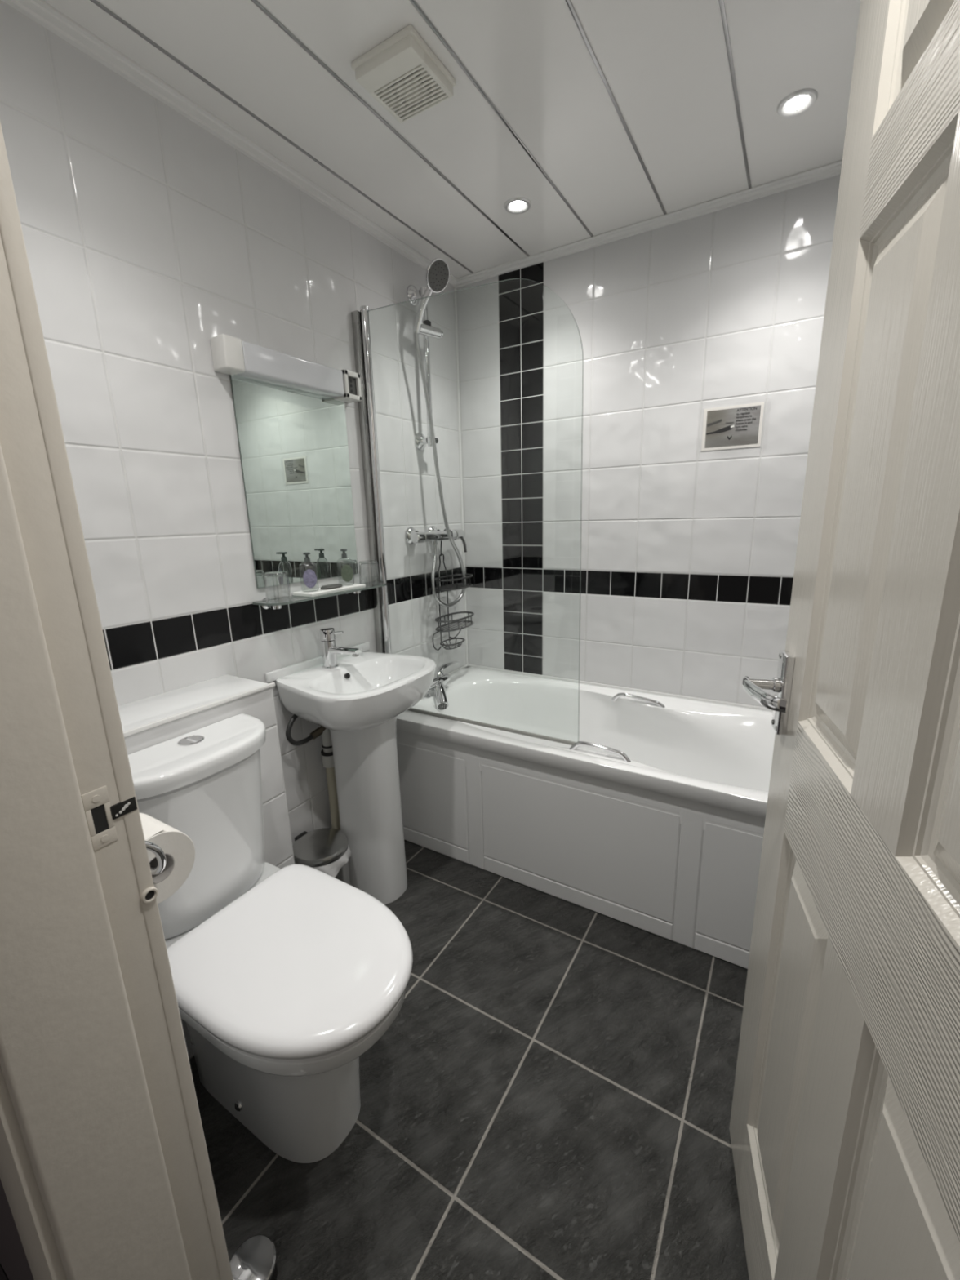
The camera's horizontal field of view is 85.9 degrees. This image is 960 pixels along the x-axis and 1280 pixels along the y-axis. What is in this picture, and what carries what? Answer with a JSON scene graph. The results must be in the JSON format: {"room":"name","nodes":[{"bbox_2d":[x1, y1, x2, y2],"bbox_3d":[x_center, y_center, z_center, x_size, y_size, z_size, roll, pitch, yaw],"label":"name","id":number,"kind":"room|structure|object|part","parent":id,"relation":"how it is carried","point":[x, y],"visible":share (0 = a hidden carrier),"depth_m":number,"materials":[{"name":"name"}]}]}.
{"room":"bathroom","nodes":[
{"label":"bathroom","id":0,"kind":"room"},
{"bbox_2d":[0,1178,34,1279],"bbox_3d":[-0.342,-0.076,0.378,4.100,2.527,0.138,7,16,30],"label":"wall","id":1,"kind":"structure","parent":0,"point":[13,1259],"depth_m":0.75,"materials":[{"name":"paint"}]},
{"bbox_2d":[0,1066,66,1279],"bbox_3d":[-0.482,0.158,0.429,0.064,2.055,0.018,7,16,30],"label":"trim","id":2,"kind":"structure","parent":1,"relation":"attached to","point":[17,1177],"depth_m":0.51,"materials":[{"name":"beige paint"}]},
{"bbox_2d":[0,121,233,1279],"bbox_3d":[-0.083,0.196,0.295,0.831,2.023,0.154,7,16,30],"label":"trim","id":3,"kind":"structure","parent":1,"relation":"attached to","point":[95,1064],"depth_m":0.51,"materials":[{"name":"beige paint"}]},
{"bbox_3d":[-0.392,0.184,0.531,0.003,0.063,0.022,7,16,30],"label":"strike plate","id":4,"kind":"part","parent":3,"relation":"part of","materials":[{"name":"beige paint"}]},
{"bbox_2d":[140,886,157,903],"bbox_3d":[-0.372,0.287,0.580,0.006,0.018,0.018,7,16,30],"label":"hole","id":5,"kind":"object","parent":1,"relation":"attached to","point":[148,895],"depth_m":0.58,"materials":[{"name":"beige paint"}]},
{"bbox_2d":[728,0,959,1279],"bbox_3d":[0.368,0.152,0.503,0.103,1.973,0.760,3,14,17],"label":"door","id":6,"kind":"structure","parent":1,"relation":"in","point":[844,1127],"depth_m":0.53,"materials":[{"name":"grey wood"}]},
{"bbox_3d":[0.423,0.081,0.779,0.022,0.022,0.117,-1,14,0],"label":"lever","id":7,"kind":"part","parent":6,"relation":"part of","materials":[{"name":"silver metal"}]},
{"bbox_3d":[0.479,0.083,0.815,0.013,0.128,0.040,3,14,17],"label":"handle","id":8,"kind":"part","parent":6,"relation":"part of","materials":[{"name":"silver metal"}]},
{"bbox_2d":[124,687,294,1058],"bbox_3d":[-0.771,0.587,1.264,0.198,0.845,0.584,7,16,30],"label":"wall","id":9,"kind":"structure","parent":0,"point":[278,849],"depth_m":1.36,"materials":[{"name":"white tile"}]},
{"bbox_2d":[118,674,268,737],"bbox_3d":[-0.781,0.173,1.165,0.198,0.008,0.584,7,16,30],"label":"ledge","id":10,"kind":"object","parent":9,"relation":"on","point":[134,714],"depth_m":1.25,"materials":[{"name":"white ceramic"}]},
{"bbox_2d":[123,682,275,737],"bbox_3d":[-0.695,0.179,1.116,0.010,0.010,0.590,7,16,30],"label":"trim","id":11,"kind":"structure","parent":9,"relation":"attached to","point":[161,722],"depth_m":1.18,"materials":[{"name":"white plastic"}]},
{"bbox_2d":[0,0,466,845],"bbox_3d":[-0.643,-0.266,1.628,0.120,2.327,1.984,7,16,30],"label":"wall","id":12,"kind":"structure","parent":0,"point":[149,237],"depth_m":1.30,"materials":[{"name":"white tile"}]},
{"bbox_2d":[1,0,457,287],"bbox_3d":[-0.564,-1.298,1.405,0.036,0.019,1.834,7,16,30],"label":"trim","id":13,"kind":"structure","parent":12,"relation":"attached to","point":[40,11],"depth_m":1.22,"materials":[{"name":"white plastic"}]},
{"bbox_2d":[209,333,361,403],"bbox_3d":[-0.543,-0.784,1.515,0.063,0.083,0.483,7,16,30],"label":"light","id":14,"kind":"object","parent":12,"relation":"attached to","point":[232,356],"visible":1,"depth_m":1.45,"materials":[{"name":"white plastic"}]},
{"bbox_2d":[235,341,344,397],"bbox_3d":[-0.549,-0.783,1.510,0.058,0.076,0.360,7,16,30],"label":"diffuser","id":15,"kind":"object","parent":14,"relation":"attached to","point":[257,362],"depth_m":1.47,"materials":[{"name":"white plastic"}]},
{"bbox_2d":[347,376,356,395],"bbox_3d":[-0.418,-0.826,1.677,0.002,0.056,0.046,7,16,30],"label":"socket","id":16,"kind":"object","parent":14,"relation":"attached to","point":[352,380],"depth_m":1.68,"materials":[{"name":"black plastic"}]},
{"bbox_2d":[229,374,358,588],"bbox_3d":[-0.553,-0.475,1.614,0.006,0.576,0.414,7,16,30],"label":"wall mirror","id":17,"kind":"object","parent":12,"relation":"attached to","point":[293,443],"visible":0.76,"depth_m":1.58,"materials":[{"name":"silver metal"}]},
{"bbox_2d":[252,582,386,608],"bbox_3d":[-0.491,-0.148,1.686,0.106,0.034,0.502,7,16,30],"label":"glass shelf","id":18,"kind":"object","parent":12,"relation":"attached to","point":[275,603],"visible":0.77,"depth_m":1.56,"materials":[{"name":"white"}]},
{"bbox_2d":[264,571,292,601],"bbox_3d":[-0.590,-0.156,1.502,0.073,0.084,0.073,7,16,30],"label":"drinking glass","id":19,"kind":"object","parent":18,"relation":"on","point":[271,572],"visible":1,"depth_m":1.49,"materials":[{"name":"white"}]},
{"bbox_2d":[292,582,365,596],"bbox_3d":[-0.487,-0.165,1.685,0.086,0.012,0.237,7,16,30],"label":"soap tray","id":20,"kind":"object","parent":18,"relation":"on","point":[320,592],"visible":0.89,"depth_m":1.64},
{"bbox_2d":[298,551,318,591],"bbox_3d":[-0.529,-0.210,1.591,0.052,0.120,0.039,-8,15,-26],"label":"pump bottle","id":21,"kind":"object","parent":20,"relation":"on","point":[309,577],"visible":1,"depth_m":1.58,"materials":[{"name":"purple plastic"}]},
{"bbox_2d":[320,583,342,589],"bbox_3d":[-0.481,-0.174,1.672,0.046,0.011,0.088,7,16,30],"label":"soap bar","id":22,"kind":"object","parent":20,"relation":"on","point":[334,585],"visible":1,"depth_m":1.65,"materials":[{"name":"grey"}]},
{"bbox_2d":[337,548,354,586],"bbox_3d":[-0.449,-0.243,1.720,0.052,0.120,0.039,-9,16,-30],"label":"pump bottle","id":23,"kind":"object","parent":20,"relation":"on","point":[347,573],"visible":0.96,"depth_m":1.71,"materials":[{"name":"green plastic"}]},
{"bbox_2d":[359,560,380,584],"bbox_3d":[-0.394,-0.239,1.828,0.073,0.084,0.073,7,16,30],"label":"drinking glass","id":24,"kind":"object","parent":18,"relation":"on","point":[365,560],"visible":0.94,"depth_m":1.82,"materials":[{"name":"white"}]},
{"bbox_2d":[406,284,443,450],"bbox_3d":[-0.209,-1.047,1.984,0.108,0.592,0.119,7,16,30],"label":"riser rail","id":25,"kind":"object","parent":12,"relation":"attached to","point":[427,331],"visible":0.82,"depth_m":1.96,"materials":[{"name":"silver metal"}]},
{"bbox_3d":[-0.203,-1.045,1.993,0.021,0.560,0.021,7,16,30],"label":"rail","id":26,"kind":"part","parent":25,"relation":"part of","materials":[{"name":"silver metal"}]},
{"bbox_2d":[413,257,449,334],"bbox_3d":[-0.174,-1.229,1.843,0.138,0.224,0.084,-3,14,-6],"label":"handset","id":27,"kind":"object","parent":25,"relation":"attached to","point":[437,274],"visible":0.99,"depth_m":1.84,"materials":[{"name":"silver metal"}]},
{"bbox_3d":[-0.195,-1.217,1.867,0.102,0.192,0.035,1,14,10],"label":"handle","id":28,"kind":"part","parent":27,"relation":"part of","materials":[{"name":"silver metal"}]},
{"bbox_2d":[404,525,466,552],"bbox_3d":[-0.177,-0.421,2.175,0.093,0.122,0.334,7,16,30],"label":"mixer valve","id":29,"kind":"object","parent":12,"relation":"attached to","point":[412,536],"visible":0.92,"depth_m":2.11,"materials":[{"name":"silver metal"}]},
{"bbox_3d":[-0.246,-0.407,2.046,0.045,0.045,0.044,7,16,30],"label":"control knob","id":30,"kind":"part","parent":29,"relation":"part of","materials":[{"name":"silver metal"}]},
{"bbox_2d":[414,332,466,607],"bbox_3d":[-0.153,-0.648,2.104,0.054,1.039,0.244,10,17,39],"label":"shower hose","id":31,"kind":"object","parent":29,"relation":"hanging from","point":[416,335],"visible":0.97,"depth_m":2.08,"materials":[{"name":"metal"}]},
{"bbox_3d":[-0.100,-0.467,2.281,0.047,0.047,0.060,7,16,30],"label":"control knob","id":32,"kind":"part","parent":29,"relation":"part of","materials":[{"name":"silver metal"}]},
{"bbox_3d":[-0.073,-0.424,2.286,0.027,0.069,0.012,4,14,20],"label":"lever","id":33,"kind":"part","parent":29,"relation":"part of","materials":[{"name":"silver metal"}]},
{"bbox_2d":[432,528,474,650],"bbox_3d":[-0.115,-0.221,2.260,0.123,0.523,0.238,7,16,30],"label":"shower caddy","id":34,"kind":"object","parent":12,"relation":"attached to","point":[451,587],"visible":0.96,"depth_m":2.27,"materials":[{"name":"grey metal"}]},
{"bbox_3d":[-0.139,-0.232,2.272,0.066,0.506,0.074,7,16,30],"label":"hanging frame","id":35,"kind":"part","parent":34,"relation":"part of","materials":[{"name":"grey metal"}]},
{"bbox_3d":[-0.123,0.018,2.327,0.088,0.028,0.144,7,16,30],"label":"soap dish","id":36,"kind":"part","parent":34,"relation":"part of","materials":[{"name":"grey metal"}]},
{"bbox_2d":[435,573,473,591],"bbox_3d":[-0.115,-0.252,2.252,0.121,0.050,0.238,7,16,30],"label":"basket","id":37,"kind":"object","parent":34,"relation":"on","point":[451,587],"depth_m":2.24,"materials":[{"name":"grey metal"}]},
{"bbox_2d":[435,611,474,631],"bbox_3d":[-0.110,-0.083,2.293,0.121,0.050,0.238,7,16,30],"label":"basket","id":38,"kind":"object","parent":34,"relation":"on","point":[459,620],"depth_m":2.29,"materials":[{"name":"grey metal"}]},
{"bbox_2d":[0,839,749,1279],"bbox_3d":[-0.218,1.147,0.826,4.100,0.066,3.720,7,16,30],"label":"floor","id":39,"kind":"structure","parent":0,"point":[548,1095],"depth_m":1.11,"materials":[{"name":"tile"}]},
{"bbox_2d":[229,1234,277,1279],"bbox_3d":[-0.388,1.079,0.878,0.079,0.050,0.079,7,16,30],"label":"canister","id":40,"kind":"object","parent":39,"relation":"on","point":[255,1259],"visible":0.94,"depth_m":0.88,"materials":[{"name":"silver metal"}]},
{"bbox_2d":[128,713,413,1163],"bbox_3d":[-0.416,0.642,1.073,0.612,0.810,0.382,7,16,30],"label":"toilet","id":41,"kind":"object","parent":39,"relation":"on","point":[283,978],"visible":0.86,"depth_m":1.03,"materials":[{"name":"white ceramic"}]},
{"bbox_3d":[-0.614,0.248,1.100,0.168,0.040,0.374,7,16,30],"label":"cistern lid","id":42,"kind":"part","parent":41,"relation":"part of","materials":[{"name":"white ceramic"}]},
{"bbox_3d":[-0.357,0.645,1.034,0.453,0.014,0.362,7,16,30],"label":"seat","id":43,"kind":"part","parent":41,"relation":"part of","materials":[{"name":"white plastic"}]},
{"bbox_3d":[-0.360,0.622,1.030,0.478,0.031,0.376,7,16,30],"label":"lid","id":44,"kind":"part","parent":41,"relation":"part of","materials":[{"name":"white plastic"}]},
{"bbox_2d":[292,827,351,884],"bbox_3d":[-0.510,0.774,1.686,0.182,0.271,0.180,-5,14,-14],"label":"pedal bin","id":45,"kind":"object","parent":39,"relation":"on","point":[327,851],"visible":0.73,"depth_m":1.63,"materials":[{"name":"metal"}]},
{"bbox_3d":[-0.516,0.659,1.659,0.177,0.033,0.177,7,16,30],"label":"lid","id":46,"kind":"part","parent":45,"relation":"part of","materials":[{"name":"metal"}]},
{"bbox_2d":[265,641,436,904],"bbox_3d":[-0.367,0.475,1.737,0.390,0.823,0.471,7,16,30],"label":"basin","id":47,"kind":"object","parent":39,"relation":"on","point":[360,700],"visible":0.98,"depth_m":1.66,"materials":[{"name":"white ceramic"}]},
{"bbox_2d":[285,714,326,746],"bbox_3d":[-0.540,0.265,1.647,0.034,0.112,0.187,10,18,39],"label":"supply hose","id":48,"kind":"object","parent":47,"relation":"attached to","point":[316,733],"visible":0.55,"depth_m":1.60,"materials":[{"name":"black rubber"}]},
{"bbox_2d":[320,728,340,830],"bbox_3d":[-0.508,0.558,1.797,0.055,0.640,0.055,7,16,30],"label":"pipe","id":49,"kind":"object","parent":47,"relation":"attached to","point":[326,753],"visible":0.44,"depth_m":1.76,"materials":[{"name":"beige plastic"}]},
{"bbox_2d":[319,627,361,669],"bbox_3d":[-0.453,0.031,1.666,0.157,0.128,0.054,7,16,30],"label":"mixer tap","id":50,"kind":"object","parent":47,"relation":"on","point":[327,637],"visible":1,"depth_m":1.67,"materials":[{"name":"silver metal"}]},
{"bbox_3d":[-0.498,-0.018,1.681,0.048,0.037,0.048,7,16,30],"label":"lever knob","id":51,"kind":"part","parent":50,"relation":"part of","materials":[{"name":"silver metal"}]},
{"bbox_3d":[-0.461,-0.024,1.676,0.031,0.010,0.008,0,14,8],"label":"pin lever","id":52,"kind":"part","parent":50,"relation":"part of","materials":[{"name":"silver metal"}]},
{"bbox_3d":[-0.435,0.036,1.659,0.119,0.028,0.032,6,15,29],"label":"spout","id":53,"kind":"part","parent":50,"relation":"part of","materials":[{"name":"silver metal"}]},
{"bbox_3d":[-0.374,0.176,1.664,0.387,0.157,0.469,7,16,30],"label":"bowl","id":54,"kind":"part","parent":47,"relation":"part of","materials":[{"name":"white ceramic"}]},
{"bbox_2d":[395,664,775,968],"bbox_3d":[0.489,0.543,1.906,1.697,0.568,0.698,7,16,30],"label":"bathtub","id":55,"kind":"object","parent":39,"relation":"on","point":[653,821],"visible":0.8,"depth_m":1.75,"materials":[{"name":"white plastic"}]},
{"bbox_2d":[422,661,458,710],"bbox_3d":[-0.136,0.190,2.194,0.136,0.143,0.268,7,16,30],"label":"mixer tap","id":56,"kind":"object","parent":55,"relation":"on","point":[438,685],"visible":0.82,"depth_m":2.13,"materials":[{"name":"silver metal"}]},
{"bbox_3d":[-0.164,0.224,2.128,0.050,0.099,0.121,-5,14,-12],"label":"spout","id":57,"kind":"part","parent":56,"relation":"part of","materials":[{"name":"silver metal"}]},
{"bbox_3d":[-0.147,0.126,2.247,0.040,0.042,0.166,5,15,25],"label":"lever","id":58,"kind":"part","parent":56,"relation":"part of","materials":[{"name":"silver metal"}]},
{"bbox_2d":[351,278,583,745],"bbox_3d":[-0.053,-0.383,1.683,0.811,1.404,0.038,7,16,30],"label":"screen","id":59,"kind":"object","parent":55,"relation":"on","point":[360,320],"visible":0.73,"depth_m":1.81,"materials":[{"name":"clear glass"}]},
{"bbox_3d":[-0.366,-0.426,1.869,0.031,1.392,0.031,7,16,30],"label":"hinge post","id":60,"kind":"part","parent":59,"relation":"part of","materials":[{"name":"silver metal"}]},
{"bbox_2d":[395,666,775,837],"bbox_3d":[0.487,0.477,1.888,1.694,0.389,0.695,7,16,30],"label":"tub","id":61,"kind":"object","parent":55,"relation":"in","point":[682,766],"depth_m":1.87,"materials":[{"name":"white plastic"}]},
{"bbox_3d":[0.374,0.353,1.604,0.207,0.053,0.023,7,16,30],"label":"grab handle","id":62,"kind":"part","parent":55,"relation":"part of","materials":[{"name":"silver metal"}]},
{"bbox_3d":[0.637,0.249,2.048,0.227,0.064,0.023,7,16,30],"label":"grab handle","id":63,"kind":"part","parent":55,"relation":"part of","materials":[{"name":"silver metal"}]},
{"bbox_2d":[43,0,861,277],"bbox_3d":[0.140,-1.261,0.960,1.940,0.080,2.104,7,16,30],"label":"ceiling","id":64,"kind":"structure","parent":0,"point":[664,64],"depth_m":1.22,"materials":[{"name":"white plastic"}]},
{"bbox_2d":[89,0,473,273],"bbox_3d":[-0.491,-1.294,1.340,0.008,0.004,1.800,7,16,30],"label":"trim","id":65,"kind":"structure","parent":64,"relation":"attached to","point":[96,2],"depth_m":1.24,"materials":[{"name":"silver metal"}]},
{"bbox_2d":[250,0,529,256],"bbox_3d":[-0.277,-1.269,1.214,0.008,0.004,1.800,7,16,30],"label":"trim","id":66,"kind":"structure","parent":64,"relation":"attached to","point":[256,2],"depth_m":1.23,"materials":[{"name":"silver metal"}]},
{"bbox_2d":[351,24,455,123],"bbox_3d":[-0.166,-1.238,1.139,0.164,0.032,0.164,7,16,30],"label":"fan","id":67,"kind":"object","parent":64,"relation":"attached to","point":[402,73],"visible":1,"depth_m":1.11,"materials":[{"name":"white plastic"}]},
{"bbox_3d":[-0.166,-1.248,1.137,0.164,0.012,0.164,7,16,30],"label":"plate","id":68,"kind":"part","parent":67,"relation":"part of","materials":[{"name":"white plastic"}]},
{"bbox_2d":[408,0,593,237],"bbox_3d":[-0.062,-1.244,1.087,0.008,0.004,1.800,7,16,30],"label":"trim","id":69,"kind":"structure","parent":64,"relation":"attached to","point":[414,2],"depth_m":1.22,"materials":[{"name":"silver metal"}]},
{"bbox_2d":[503,196,531,213],"bbox_3d":[0.120,-1.379,1.638,0.086,0.006,0.086,7,16,30],"label":"recessed light","id":70,"kind":"object","parent":64,"relation":"in","point":[518,205],"visible":1,"depth_m":1.63,"materials":[{"name":"white"}]},
{"bbox_2d":[564,0,666,214],"bbox_3d":[0.152,-1.220,0.961,0.008,0.004,1.800,7,16,30],"label":"trim","id":71,"kind":"structure","parent":64,"relation":"attached to","point":[569,3],"depth_m":1.21,"materials":[{"name":"silver metal"}]},
{"bbox_2d":[718,0,751,188],"bbox_3d":[0.366,-1.195,0.834,0.008,0.004,1.800,7,16,30],"label":"trim","id":72,"kind":"structure","parent":64,"relation":"attached to","point":[722,5],"depth_m":1.19,"materials":[{"name":"silver metal"}]},
{"bbox_2d":[776,88,817,117],"bbox_3d":[0.771,-1.304,1.254,0.086,0.006,0.086,7,16,30],"label":"recessed light","id":73,"kind":"object","parent":64,"relation":"in","point":[797,102],"visible":1,"depth_m":1.25,"materials":[{"name":"white"}]},
{"bbox_2d":[456,174,840,707],"bbox_3d":[0.678,-0.400,2.041,1.940,2.327,0.120,7,16,30],"label":"wall","id":74,"kind":"structure","parent":0,"point":[688,553],"depth_m":1.94,"materials":[{"name":"white tile"}]},
{"bbox_2d":[453,287,468,664],"bbox_3d":[-0.085,-0.679,2.367,0.012,1.657,0.012,7,16,30],"label":"trim","id":75,"kind":"structure","parent":74,"relation":"attached to","point":[455,288],"depth_m":2.31,"materials":[{"name":"silver metal"}]},
{"bbox_2d":[455,160,842,288],"bbox_3d":[0.612,-1.407,1.730,1.700,0.019,0.036,7,16,30],"label":"trim","id":76,"kind":"structure","parent":74,"relation":"attached to","point":[830,170],"depth_m":1.72,"materials":[{"name":"white plastic"}]},
{"bbox_2d":[701,401,764,451],"bbox_3d":[0.864,-0.729,1.766,0.220,0.158,0.005,7,16,30],"label":"notice","id":77,"kind":"object","parent":74,"relation":"attached to","point":[736,426],"visible":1,"depth_m":1.76,"materials":[{"name":"white paper"}]},
{"bbox_2d":[706,418,722,426],"bbox_3d":[0.814,-0.753,1.790,0.049,0.023,0.001,7,16,30],"label":"print","id":78,"kind":"object","parent":77,"relation":"on","point":[710,422],"depth_m":1.79},
{"bbox_2d":[706,425,732,435],"bbox_3d":[0.832,-0.728,1.786,0.088,0.025,0.001,7,16,30],"label":"print","id":79,"kind":"object","parent":77,"relation":"attached to","point":[710,429],"depth_m":1.79,"materials":[{"name":"black paper"}]},
{"bbox_3d":[-0.300,0.005,0.464,1.700,2.327,0.012,7,16,30],"label":"wall","id":80,"kind":"structure","parent":0,"visible":0},
{"bbox_2d":[145,840,166,875],"bbox_3d":[-0.501,0.282,0.708,0.164,0.099,0.068,7,16,30],"label":"toilet roll holder","id":81,"kind":"object","parent":80,"relation":"attached to","point":[153,847],"visible":0.34,"depth_m":0.70,"materials":[{"name":"silver metal"}]},
{"bbox_2d":[139,813,195,903],"bbox_3d":[-0.497,0.318,0.755,0.100,0.106,0.104,7,16,30],"label":"toilet roll","id":82,"kind":"object","parent":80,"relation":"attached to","point":[179,849],"visible":0.3,"depth_m":0.75,"materials":[{"name":"white paper"}]}
]}

